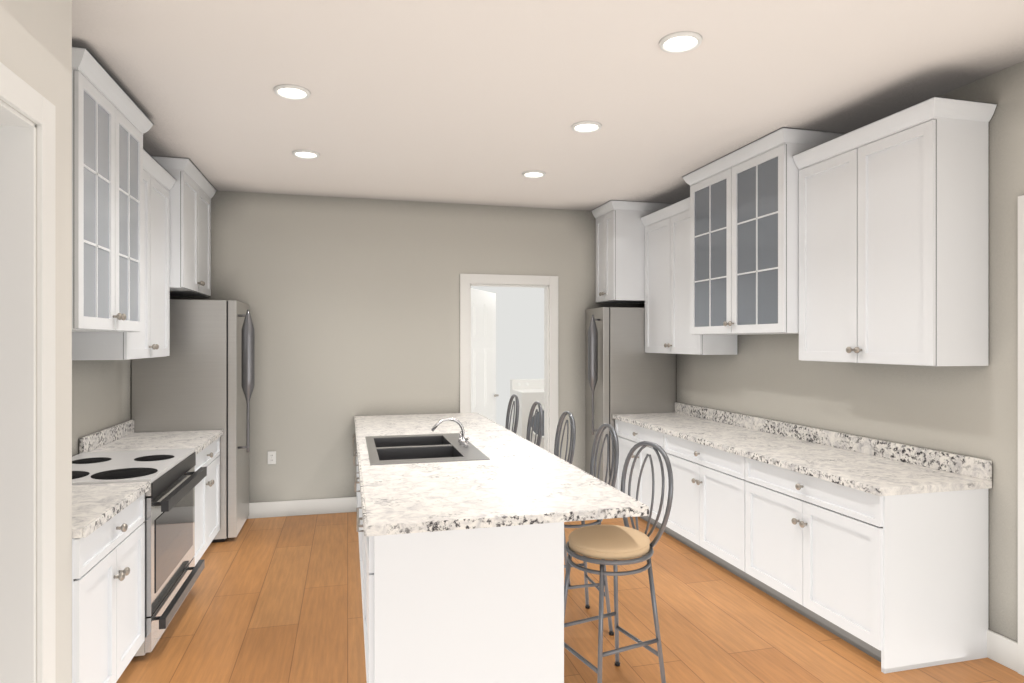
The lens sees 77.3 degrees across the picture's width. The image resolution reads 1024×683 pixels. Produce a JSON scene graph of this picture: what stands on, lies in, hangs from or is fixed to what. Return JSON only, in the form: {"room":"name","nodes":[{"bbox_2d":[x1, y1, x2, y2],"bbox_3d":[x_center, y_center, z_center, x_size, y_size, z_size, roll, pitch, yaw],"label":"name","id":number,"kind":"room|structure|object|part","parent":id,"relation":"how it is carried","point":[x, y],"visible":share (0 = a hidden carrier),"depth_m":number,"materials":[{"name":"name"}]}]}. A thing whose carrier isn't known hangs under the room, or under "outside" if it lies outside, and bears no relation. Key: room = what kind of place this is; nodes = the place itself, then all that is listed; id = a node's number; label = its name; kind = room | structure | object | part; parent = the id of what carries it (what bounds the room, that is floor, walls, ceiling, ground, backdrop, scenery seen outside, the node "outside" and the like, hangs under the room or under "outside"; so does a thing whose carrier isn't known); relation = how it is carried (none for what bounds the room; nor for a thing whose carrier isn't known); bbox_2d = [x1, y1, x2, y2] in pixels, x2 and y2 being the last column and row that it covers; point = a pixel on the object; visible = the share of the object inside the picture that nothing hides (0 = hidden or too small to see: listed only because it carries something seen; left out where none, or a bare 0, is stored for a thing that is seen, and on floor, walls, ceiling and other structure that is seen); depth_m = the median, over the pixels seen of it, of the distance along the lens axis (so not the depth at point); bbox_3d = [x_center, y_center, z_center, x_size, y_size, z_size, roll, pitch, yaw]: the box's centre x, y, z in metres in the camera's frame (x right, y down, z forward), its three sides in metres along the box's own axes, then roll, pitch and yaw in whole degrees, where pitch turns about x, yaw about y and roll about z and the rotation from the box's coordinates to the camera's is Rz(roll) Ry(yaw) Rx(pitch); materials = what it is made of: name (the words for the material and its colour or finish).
{"room":"kitchen","nodes":[
{"label":"kitchen","id":0,"kind":"room"},
{"bbox_2d":[0,0,71,682],"bbox_3d":[-1.285,0.125,-0.263,0.620,2.950,5.330,0,0,-14],"label":"wall pier","id":1,"kind":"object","parent":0,"point":[36,35],"visible":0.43,"depth_m":2.28,"materials":[{"name":"white paint"}]},
{"bbox_2d":[0,62,55,682],"bbox_3d":[-1.509,0.391,1.652,0.138,2.418,1.146,0,0,-14],"label":"door frame","id":2,"kind":"structure","parent":1,"relation":"attached to","point":[17,132],"depth_m":2.10,"materials":[{"name":"white wood"}]},
{"bbox_2d":[72,359,130,456],"bbox_3d":[-2.738,0.125,3.907,0.120,2.950,3.710,0,0,-14],"label":"wall","id":3,"kind":"structure","parent":0,"point":[101,389],"depth_m":4.30,"materials":[{"name":"beige paint"}]},
{"bbox_2d":[72,47,153,331],"bbox_3d":[-2.265,-0.682,3.305,0.484,1.255,1.050,0,0,-14],"label":"upper cabinet","id":4,"kind":"object","parent":3,"relation":"attached to","point":[108,127],"visible":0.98,"depth_m":3.22,"materials":[{"name":"white wood"}]},
{"bbox_2d":[72,149,175,359],"bbox_3d":[-2.546,-0.540,4.219,0.394,1.300,0.950,0,0,-14],"label":"upper cabinet","id":5,"kind":"object","parent":3,"relation":"attached to","point":[154,341],"visible":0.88,"depth_m":4.26,"materials":[{"name":"white wood"}]},
{"bbox_2d":[152,156,216,296],"bbox_3d":[-2.739,-0.873,5.152,0.484,0.945,1.042,0,0,-14],"label":"upper cabinet","id":6,"kind":"object","parent":3,"relation":"attached to","point":[191,194],"visible":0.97,"depth_m":4.96,"materials":[{"name":"white wood"}]},
{"bbox_2d":[170,191,644,502],"bbox_3d":[-0.816,0.125,6.254,4.770,2.950,0.120,0,0,-14],"label":"wall","id":7,"kind":"structure","parent":0,"point":[354,303],"depth_m":6.02,"materials":[{"name":"beige paint"}]},
{"bbox_2d":[268,451,275,463],"bbox_3d":[-2.190,1.060,5.834,0.072,0.116,0.008,0,0,-14],"label":"outlet","id":8,"kind":"object","parent":7,"relation":"attached to","point":[271,454],"visible":1,"depth_m":5.83,"materials":[{"name":"white plastic"}]},
{"bbox_2d":[471,288,498,422],"bbox_3d":[-0.319,0.525,6.819,0.140,2.130,0.800,0,0,18],"label":"door leaf","id":9,"kind":"structure","parent":7,"relation":"in","point":[483,303],"depth_m":6.81,"materials":[{"name":"white wood"}]},
{"bbox_2d":[460,273,557,453],"bbox_3d":[-0.034,0.468,6.445,1.010,2.265,0.138,0,0,-14],"label":"door frame","id":10,"kind":"structure","parent":7,"relation":"attached to","point":[549,283],"depth_m":6.46,"materials":[{"name":"white wood"}]},
{"bbox_2d":[592,200,671,303],"bbox_3d":[1.224,-0.873,6.438,0.714,0.945,0.522,0,0,-14],"label":"upper cabinet","id":11,"kind":"object","parent":7,"relation":"attached to","point":[620,230],"visible":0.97,"depth_m":6.22,"materials":[{"name":"white wood"}]},
{"bbox_2d":[471,286,543,426],"bbox_3d":[-0.106,0.125,7.892,3.120,2.950,2.700,0,0,-14],"label":"wall","id":12,"kind":"structure","parent":0,"point":[519,310],"depth_m":9.21,"materials":[{"name":"white paint"}]},
{"bbox_2d":[72,0,1023,210],"bbox_3d":[-1.014,-1.380,3.147,8.800,0.060,11.800,0,0,-14],"label":"ceiling","id":13,"kind":"structure","parent":0,"point":[440,101],"depth_m":3.27,"materials":[{"name":"white paint"}]},
{"bbox_2d":[274,84,309,99],"bbox_3d":[-1.186,-1.346,3.454,0.188,0.024,0.188,0,0,-14],"label":"recessed light","id":14,"kind":"object","parent":13,"relation":"in","point":[293,92],"visible":1,"depth_m":3.45,"materials":[{"name":"white"}]},
{"bbox_2d":[292,150,319,158],"bbox_3d":[-1.480,-1.346,4.596,0.188,0.024,0.188,0,0,-14],"label":"recessed light","id":15,"kind":"object","parent":13,"relation":"in","point":[305,154],"visible":1,"depth_m":4.59,"materials":[{"name":"white"}]},
{"bbox_2d":[522,171,544,177],"bbox_3d":[0.176,-1.346,5.145,0.188,0.024,0.188,0,0,-14],"label":"recessed light","id":16,"kind":"object","parent":13,"relation":"in","point":[529,174],"visible":1,"depth_m":5.15,"materials":[{"name":"white"}]},
{"bbox_2d":[571,121,601,132],"bbox_3d":[0.467,-1.346,4.012,0.188,0.024,0.188,0,0,-14],"label":"recessed light","id":17,"kind":"object","parent":13,"relation":"in","point":[584,126],"visible":1,"depth_m":4.01,"materials":[{"name":"white"}]},
{"bbox_2d":[659,31,701,52],"bbox_3d":[0.758,-1.346,2.879,0.188,0.024,0.188,0,0,-14],"label":"recessed light","id":18,"kind":"object","parent":13,"relation":"in","point":[678,42],"visible":1,"depth_m":2.87,"materials":[{"name":"white"}]},
{"bbox_2d":[116,512,1023,682],"bbox_3d":[-1.014,1.630,3.147,8.800,0.060,11.800,0,0,-14],"label":"floor","id":19,"kind":"structure","parent":0,"point":[279,600],"depth_m":3.57,"materials":[{"name":"brown wood"}]},
{"bbox_2d":[72,482,149,682],"bbox_3d":[-2.017,1.100,2.728,0.677,1.000,0.819,0,0,-14],"label":"base cabinet","id":20,"kind":"object","parent":19,"relation":"on","point":[108,527],"visible":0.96,"depth_m":2.74,"materials":[{"name":"white wood"}]},
{"bbox_2d":[72,448,206,655],"bbox_3d":[-2.201,1.143,3.599,0.714,0.915,0.950,0,0,-14],"label":"range","id":21,"kind":"object","parent":19,"relation":"on","point":[171,571],"visible":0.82,"depth_m":3.51,"materials":[{"name":"silver metal"}]},
{"bbox_2d":[79,420,222,564],"bbox_3d":[-2.479,1.100,4.529,0.677,1.000,0.980,0,0,-14],"label":"base cabinet","id":22,"kind":"object","parent":19,"relation":"on","point":[120,437],"visible":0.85,"depth_m":4.55,"materials":[{"name":"white wood"}]},
{"bbox_2d":[131,299,254,542],"bbox_3d":[-2.591,0.635,5.370,0.879,1.930,0.692,0,0,-14],"label":"fridge","id":23,"kind":"object","parent":19,"relation":"on","point":[206,381],"visible":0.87,"depth_m":5.07,"materials":[{"name":"silver metal"}]},
{"bbox_3d":[-2.159,0.320,5.202,0.125,1.160,0.070,0,0,-14],"label":"handle","id":24,"kind":"part","parent":23,"relation":"part of","materials":[{"name":"metal"}]},
{"bbox_2d":[353,413,648,682],"bbox_3d":[-0.458,1.054,4.364,1.196,1.092,3.711,0,0,-14],"label":"kitchen island","id":25,"kind":"object","parent":19,"relation":"on","point":[461,517],"visible":1,"depth_m":2.62,"materials":[{"name":"white wood"}]},
{"bbox_2d":[365,433,489,464],"bbox_3d":[-0.602,0.794,4.233,0.690,0.200,1.100,0,0,-14],"label":"sink","id":26,"kind":"object","parent":25,"relation":"in","point":[420,448],"depth_m":4.21,"materials":[{"name":"silver metal"}]},
{"bbox_2d":[431,417,469,446],"bbox_3d":[-0.422,0.601,4.290,0.246,0.186,0.305,0,0,-14],"label":"faucet","id":27,"kind":"object","parent":25,"relation":"on","point":[462,441],"depth_m":4.29,"materials":[{"name":"silver metal"}]},
{"bbox_2d":[505,394,518,433],"bbox_3d":[-0.181,1.038,5.684,0.447,1.127,0.400,0,0,-14],"label":"stool","id":28,"kind":"object","parent":19,"relation":"on","point":[507,426],"visible":0.25,"depth_m":5.70,"materials":[{"name":"grey metal"}]},
{"bbox_2d":[510,379,543,448],"bbox_3d":[0.343,1.070,8.919,0.600,1.060,0.653,0,0,-14],"label":"washer","id":29,"kind":"object","parent":19,"relation":"on","point":[528,391],"visible":0.34,"depth_m":8.62,"materials":[{"name":"white metal"}]},
{"bbox_2d":[526,401,542,446],"bbox_3d":[-0.004,1.038,4.996,0.447,1.127,0.400,0,0,-14],"label":"stool","id":30,"kind":"object","parent":19,"relation":"on","point":[540,429],"visible":0.26,"depth_m":5.01,"materials":[{"name":"grey metal"}]},
{"bbox_2d":[554,411,575,585],"bbox_3d":[0.175,1.038,4.298,0.447,1.127,0.400,0,0,-14],"label":"stool","id":31,"kind":"object","parent":19,"relation":"on","point":[563,415],"visible":0.3,"depth_m":4.29,"materials":[{"name":"grey metal"}]},
{"bbox_2d":[564,423,618,635],"bbox_3d":[0.346,1.038,3.630,0.447,1.127,0.400,0,0,-14],"label":"stool","id":32,"kind":"object","parent":19,"relation":"on","point":[614,437],"visible":0.37,"depth_m":3.58,"materials":[{"name":"grey metal"}]},
{"bbox_2d":[564,441,672,682],"bbox_3d":[0.463,1.038,2.932,0.447,1.127,0.400,0,0,-27],"label":"stool","id":33,"kind":"object","parent":19,"relation":"on","point":[615,544],"visible":0.95,"depth_m":2.85,"materials":[{"name":"grey metal"}]},
{"bbox_2d":[586,307,675,485],"bbox_3d":[1.128,0.635,6.439,0.897,1.930,0.472,0,0,-14],"label":"fridge","id":34,"kind":"object","parent":19,"relation":"on","point":[622,378],"visible":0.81,"depth_m":6.20,"materials":[{"name":"silver metal"}]},
{"bbox_3d":[0.794,0.320,6.187,0.125,1.160,0.070,0,0,-14],"label":"handle","id":35,"kind":"part","parent":34,"relation":"part of","materials":[{"name":"metal"}]},
{"bbox_2d":[612,402,991,673],"bbox_3d":[1.681,1.100,4.681,0.702,1.000,3.192,0,0,-14],"label":"base cabinet","id":36,"kind":"object","parent":19,"relation":"on","point":[882,545],"visible":0.91,"depth_m":3.48,"materials":[{"name":"white wood"}]},
{"bbox_2d":[676,61,1023,641],"bbox_3d":[2.647,0.125,2.600,0.120,2.950,8.920,0,0,-14],"label":"wall","id":37,"kind":"structure","parent":0,"point":[971,411],"depth_m":3.40,"materials":[{"name":"beige paint"}]},
{"bbox_2d":[247,497,1017,671],"bbox_3d":[0.293,1.530,1.934,4.770,0.140,8.800,0,0,-14],"label":"baseboard","id":38,"kind":"structure","parent":37,"relation":"attached to","point":[1003,650],"depth_m":5.83,"materials":[{"name":"white wood"}]},
{"bbox_2d":[641,197,736,354],"bbox_3d":[1.560,-0.545,5.774,0.394,1.310,1.020,0,0,-14],"label":"upper cabinet","id":39,"kind":"object","parent":37,"relation":"attached to","point":[667,229],"visible":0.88,"depth_m":5.71,"materials":[{"name":"white wood"}]},
{"bbox_2d":[681,128,843,334],"bbox_3d":[1.784,-0.700,4.699,0.494,1.290,1.265,0,0,-14],"label":"upper cabinet","id":40,"kind":"object","parent":37,"relation":"attached to","point":[744,203],"visible":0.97,"depth_m":4.44,"materials":[{"name":"white wood"}]},
{"bbox_2d":[792,97,996,365],"bbox_3d":[2.107,-0.531,3.643,0.394,1.308,1.030,0,0,-14],"label":"upper cabinet","id":41,"kind":"object","parent":37,"relation":"attached to","point":[893,209],"visible":1,"depth_m":3.36,"materials":[{"name":"white wood"}]},
{"bbox_2d":[1018,195,1023,675],"bbox_3d":[2.463,0.450,3.035,0.018,2.300,0.115,0,0,-14],"label":"door frame","id":42,"kind":"structure","parent":37,"relation":"attached to","point":[1020,198],"depth_m":3.07,"materials":[{"name":"white"}]}
]}

